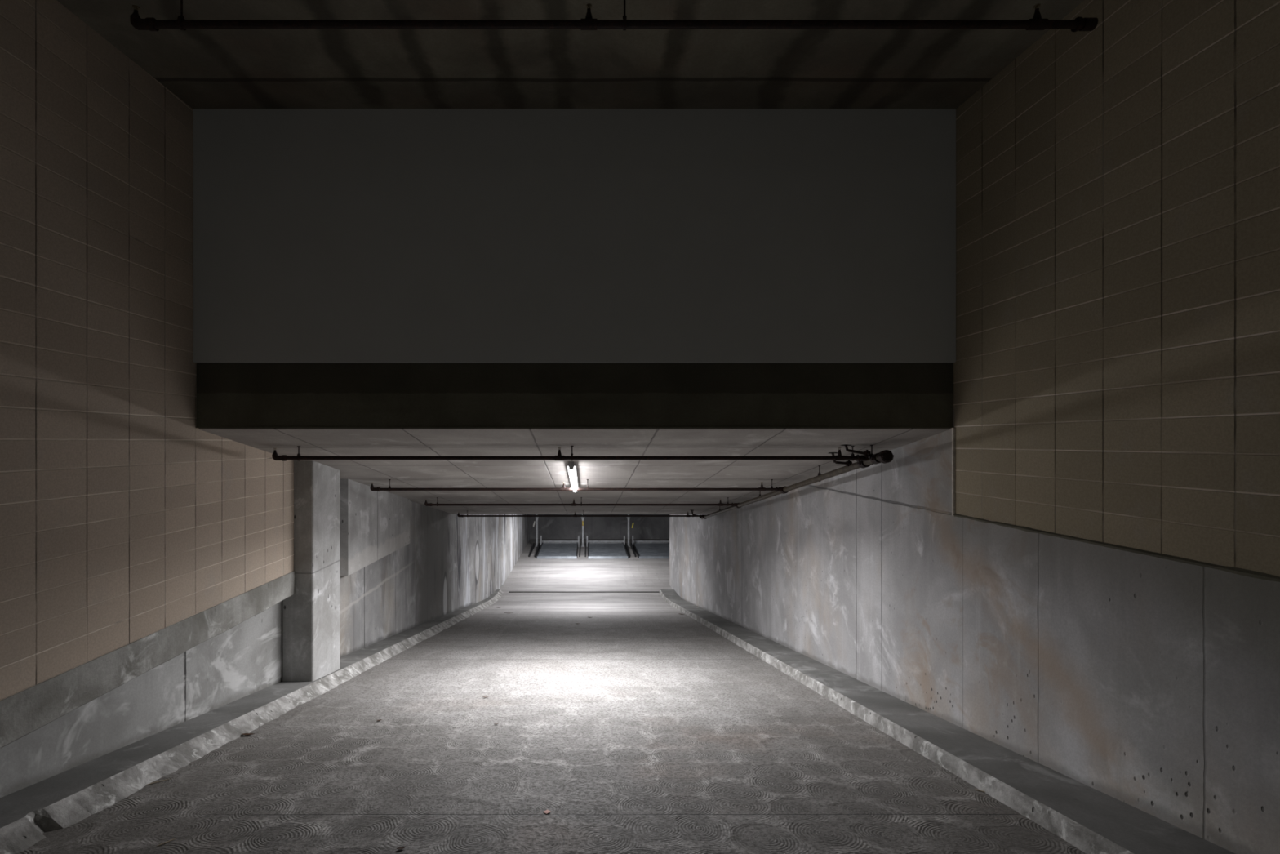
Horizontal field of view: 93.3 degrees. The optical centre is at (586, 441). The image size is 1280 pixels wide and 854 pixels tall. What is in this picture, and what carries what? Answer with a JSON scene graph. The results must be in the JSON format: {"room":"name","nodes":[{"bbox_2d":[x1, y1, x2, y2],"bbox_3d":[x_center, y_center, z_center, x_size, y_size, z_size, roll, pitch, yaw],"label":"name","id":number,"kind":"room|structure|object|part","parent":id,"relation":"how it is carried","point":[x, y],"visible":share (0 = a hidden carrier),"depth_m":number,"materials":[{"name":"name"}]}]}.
{"room":"parking garage ramp","nodes":[
{"label":"parking garage ramp","id":0,"kind":"room"},
{"bbox_2d":[0,600,281,797],"bbox_3d":[-3.950,2.639,2.400,0.300,1.450,11.800,0,0,0],"label":"wall","id":1,"kind":"structure","parent":0,"point":[244,660],"depth_m":5.33,"materials":[{"name":"concrete"}]},
{"bbox_2d":[0,0,293,700],"bbox_3d":[-3.848,-0.795,2.000,0.404,4.810,11.000,0,0,0],"label":"wall","id":2,"kind":"structure","parent":0,"point":[123,520],"depth_m":4.49,"materials":[{"name":"beige tile"}]},
{"bbox_2d":[0,570,294,748],"bbox_3d":[-3.838,1.767,2.000,0.423,0.314,11.000,0,0,0],"label":"trim","id":3,"kind":"structure","parent":2,"relation":"attached to","point":[23,713],"depth_m":4.71,"materials":[{"name":"concrete"}]},
{"bbox_2d":[281,479,530,679],"bbox_3d":[-3.760,3.000,22.100,0.680,6.400,29.200,0,0,0],"label":"wall","id":4,"kind":"structure","parent":0,"point":[451,562],"depth_m":14.33,"materials":[{"name":"grey concrete"}]},
{"bbox_2d":[340,479,409,575],"bbox_3d":[-3.757,1.327,10.875,0.185,1.567,3.250,0,0,0],"label":"wall panel","id":5,"kind":"object","parent":4,"relation":"attached to","point":[375,525],"visible":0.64,"depth_m":10.12,"materials":[{"name":"grey concrete"}]},
{"bbox_2d":[16,538,1086,853],"bbox_3d":[2.050,3.655,16.750,11.900,5.230,40.500,0,0,0],"label":"floor","id":6,"kind":"structure","parent":0,"point":[683,740],"depth_m":4.81,"materials":[{"name":"concrete"}]},
{"bbox_2d":[147,778,168,784],"bbox_3d":[-3.198,2.541,4.496,0.008,0.024,0.159,0,0,39],"label":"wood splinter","id":7,"kind":"object","parent":6,"relation":"on","point":[166,779],"visible":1,"depth_m":4.49,"materials":[{"name":"brown wood"}]},
{"bbox_2d":[156,838,175,846],"bbox_3d":[-2.475,2.362,3.549,0.008,0.019,0.109,0,0,28],"label":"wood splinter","id":8,"kind":"object","parent":6,"relation":"on","point":[174,838],"visible":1,"depth_m":3.54,"materials":[{"name":"brown wood"}]},
{"bbox_2d":[241,733,254,735],"bbox_3d":[-3.187,2.756,5.667,0.119,0.016,0.055,0,0,3],"label":"dry leaf","id":9,"kind":"object","parent":6,"relation":"on","point":[245,734],"visible":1,"depth_m":5.67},
{"bbox_2d":[0,589,502,853],"bbox_3d":[-3.500,3.421,10.020,0.600,5.012,27.040,0,0,0],"label":"kerb","id":10,"kind":"object","parent":6,"relation":"on","point":[62,800],"visible":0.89,"depth_m":4.88,"materials":[{"name":"grey concrete"}]},
{"bbox_2d":[281,460,339,681],"bbox_3d":[-3.630,1.761,7.915,0.440,3.107,0.830,0,0,0],"label":"pilaster","id":11,"kind":"object","parent":10,"relation":"on","point":[310,617],"visible":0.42,"depth_m":7.53,"materials":[{"name":"grey concrete"}]},
{"bbox_2d":[528,513,577,558],"bbox_3d":[-1.722,4.771,32.435,2.525,2.300,3.970,0,0,0],"label":"lift","id":12,"kind":"object","parent":6,"relation":"on","point":[547,548],"visible":0.98,"depth_m":32.52,"materials":[{"name":"black metal"}]},
{"bbox_3d":[-2.950,5.811,32.400,0.070,0.220,3.000,0,0,0],"label":"rail","id":13,"kind":"part","parent":12,"relation":"part of","materials":[{"name":"black metal"}]},
{"bbox_3d":[-2.800,4.771,34.025,0.200,2.300,0.250,0,0,0],"label":"post","id":14,"kind":"part","parent":12,"relation":"part of","materials":[{"name":"grey metal"}]},
{"bbox_3d":[-2.650,5.811,32.400,0.070,0.220,3.000,0,0,0],"label":"rail","id":15,"kind":"part","parent":12,"relation":"part of","materials":[{"name":"black metal"}]},
{"bbox_2d":[508,591,659,592],"bbox_3d":[-0.095,5.928,23.625,5.910,0.062,0.150,0,0,0],"label":"drain","id":16,"kind":"object","parent":6,"relation":"on","point":[508,591],"visible":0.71,"depth_m":23.56,"materials":[{"name":"metal"}]},
{"bbox_2d":[577,513,628,558],"bbox_3d":[0.833,4.771,32.435,2.615,2.300,3.970,0,0,0],"label":"lift","id":17,"kind":"object","parent":6,"relation":"on","point":[596,548],"visible":0.94,"depth_m":32.52,"materials":[{"name":"black metal"}]},
{"bbox_3d":[-0.200,4.771,34.025,0.200,2.300,0.250,0,0,0],"label":"post","id":18,"kind":"part","parent":17,"relation":"part of","materials":[{"name":"grey metal"}]},
{"bbox_3d":[-0.050,5.811,32.400,0.070,0.220,3.000,0,0,0],"label":"rail","id":19,"kind":"part","parent":17,"relation":"part of","materials":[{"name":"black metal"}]},
{"bbox_2d":[623,513,669,558],"bbox_3d":[3.680,4.771,32.435,3.150,2.300,3.970,0,0,0],"label":"lift","id":20,"kind":"object","parent":6,"relation":"on","point":[643,548],"visible":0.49,"depth_m":32.78,"materials":[{"name":"black metal"}]},
{"bbox_3d":[2.230,5.811,32.400,0.070,0.220,3.000,0,0,0],"label":"rail","id":21,"kind":"part","parent":20,"relation":"part of","materials":[{"name":"black metal"}]},
{"bbox_3d":[2.380,4.771,34.025,0.200,2.300,0.250,0,0,0],"label":"post","id":22,"kind":"part","parent":20,"relation":"part of","materials":[{"name":"grey metal"}]},
{"bbox_3d":[2.530,5.811,32.400,0.070,0.220,3.000,0,0,0],"label":"rail","id":23,"kind":"part","parent":20,"relation":"part of","materials":[{"name":"black metal"}]},
{"bbox_2d":[659,589,1235,853],"bbox_3d":[3.133,3.421,10.020,0.594,5.012,27.040,0,0,0],"label":"kerb","id":24,"kind":"object","parent":6,"relation":"on","point":[1090,820],"visible":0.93,"depth_m":4.52,"materials":[{"name":"grey concrete"}]},
{"bbox_2d":[57,0,1084,109],"bbox_3d":[-0.125,-3.150,1.150,7.850,0.700,9.300,0,0,0],"label":"ceiling","id":25,"kind":"structure","parent":0,"point":[204,68],"depth_m":4.75,"materials":[{"name":"concrete"}]},
{"bbox_2d":[129,0,1097,31],"bbox_3d":[0.159,-2.776,3.700,5.920,0.497,0.078,0,0,0],"label":"pipe","id":26,"kind":"object","parent":25,"relation":"hanging from","point":[1037,23],"visible":1,"depth_m":3.68,"materials":[{"name":"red metal"}]},
{"bbox_3d":[-2.490,-2.809,3.700,0.032,0.431,0.030,0,0,0],"label":"hanger rod","id":27,"kind":"part","parent":26,"relation":"part of","materials":[{"name":"black metal"}]},
{"bbox_3d":[0.235,-2.809,3.700,0.032,0.431,0.030,0,0,0],"label":"hanger rod","id":28,"kind":"part","parent":26,"relation":"part of","materials":[{"name":"black metal"}]},
{"bbox_2d":[193,108,955,363],"bbox_3d":[-0.110,-1.968,5.685,7.072,2.465,0.230,0,0,0],"label":"wall","id":29,"kind":"structure","parent":0,"point":[321,235],"depth_m":5.57,"materials":[{"name":"paint"}]},
{"bbox_2d":[195,363,953,427],"bbox_3d":[-0.110,-0.431,5.755,7.080,0.607,0.290,0,0,0],"label":"concrete beam","id":30,"kind":"structure","parent":29,"relation":"attached to","point":[229,395],"depth_m":5.62,"materials":[{"name":"black concrete"}]},
{"bbox_2d":[199,427,950,513],"bbox_3d":[-0.150,0.719,11.180,7.900,2.570,11.040,0,0,0],"label":"ceiling","id":31,"kind":"structure","parent":0,"point":[313,442],"depth_m":7.51,"materials":[{"name":"concrete"}]},
{"bbox_2d":[271,445,867,461],"bbox_3d":[-0.179,0.130,6.510,6.438,0.167,0.075,0,0,0],"label":"pipe","id":32,"kind":"object","parent":31,"relation":"hanging from","point":[275,455],"visible":0.98,"depth_m":6.49,"materials":[{"name":"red metal"}]},
{"bbox_2d":[566,461,577,492],"bbox_3d":[-0.190,0.543,8.800,0.112,0.592,2.500,0,0,0],"label":"lamp","id":33,"kind":"object","parent":31,"relation":"attached to","point":[571,468],"visible":0.79,"depth_m":8.06,"materials":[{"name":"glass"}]},
{"bbox_2d":[369,479,782,491],"bbox_3d":[-0.149,0.677,9.290,6.378,0.192,0.075,0,0,0],"label":"pipe","id":34,"kind":"object","parent":31,"relation":"hanging from","point":[372,488],"visible":1,"depth_m":9.27,"materials":[{"name":"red metal"}]},
{"bbox_2d":[424,497,737,506],"bbox_3d":[-0.107,1.212,12.100,6.295,0.184,0.075,0,0,0],"label":"pipe","id":35,"kind":"object","parent":31,"relation":"hanging from","point":[720,504],"visible":1,"depth_m":12.08,"materials":[{"name":"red metal"}]},
{"bbox_2d":[457,510,704,517],"bbox_3d":[-0.141,1.862,15.500,6.362,0.178,0.075,0,0,0],"label":"pipe","id":36,"kind":"object","parent":31,"relation":"hanging from","point":[458,514],"visible":0.93,"depth_m":15.48,"materials":[{"name":"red metal"}]},
{"bbox_2d":[691,510,702,518],"bbox_3d":[2.778,1.839,15.300,0.301,0.215,0.100,0,0,0],"label":"brace","id":37,"kind":"object","parent":31,"relation":"attached to","point":[700,515],"visible":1,"depth_m":15.29,"materials":[{"name":"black metal"}]},
{"bbox_2d":[701,444,893,519],"bbox_3d":[3.071,1.044,11.030,0.171,2.016,9.753,0,0,0],"label":"pipe","id":38,"kind":"object","parent":31,"relation":"hanging from","point":[885,456],"visible":0.97,"depth_m":7.70,"materials":[{"name":"metal"}]},
{"bbox_2d":[831,452,852,466],"bbox_3d":[2.925,0.213,6.950,0.274,0.180,0.100,0,0,0],"label":"brace","id":39,"kind":"object","parent":31,"relation":"attached to","point":[848,463],"visible":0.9,"depth_m":6.94,"materials":[{"name":"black metal"}]},
{"bbox_2d":[840,444,871,458],"bbox_3d":[2.885,0.106,6.450,0.306,0.150,0.100,0,0,0],"label":"brace","id":40,"kind":"object","parent":31,"relation":"attached to","point":[867,453],"visible":1,"depth_m":6.44,"materials":[{"name":"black metal"}]},
{"bbox_2d":[530,513,669,538],"bbox_3d":[2.050,3.950,36.750,12.300,4.700,0.300,0,0,0],"label":"wall","id":41,"kind":"structure","parent":0,"point":[549,527],"depth_m":36.60,"materials":[{"name":"grey concrete"}]},
{"bbox_2d":[669,0,1279,853],"bbox_3d":[3.612,1.500,10.700,0.376,9.400,28.400,0,0,0],"label":"wall","id":42,"kind":"structure","parent":0,"point":[1116,369],"depth_m":4.03,"materials":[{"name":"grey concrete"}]},
{"bbox_2d":[951,427,955,515],"bbox_3d":[3.419,0.280,5.600,0.022,0.820,0.030,0,0,0],"label":"trim","id":43,"kind":"structure","parent":42,"relation":"attached to","point":[953,428],"depth_m":5.59,"materials":[{"name":"grey concrete"}]},
{"bbox_2d":[953,513,1279,582],"bbox_3d":[3.419,0.682,1.050,0.023,0.053,9.100,0,0,0],"label":"trim","id":44,"kind":"structure","parent":42,"relation":"attached to","point":[1250,573],"depth_m":3.67,"materials":[{"name":"concrete"}]}
]}

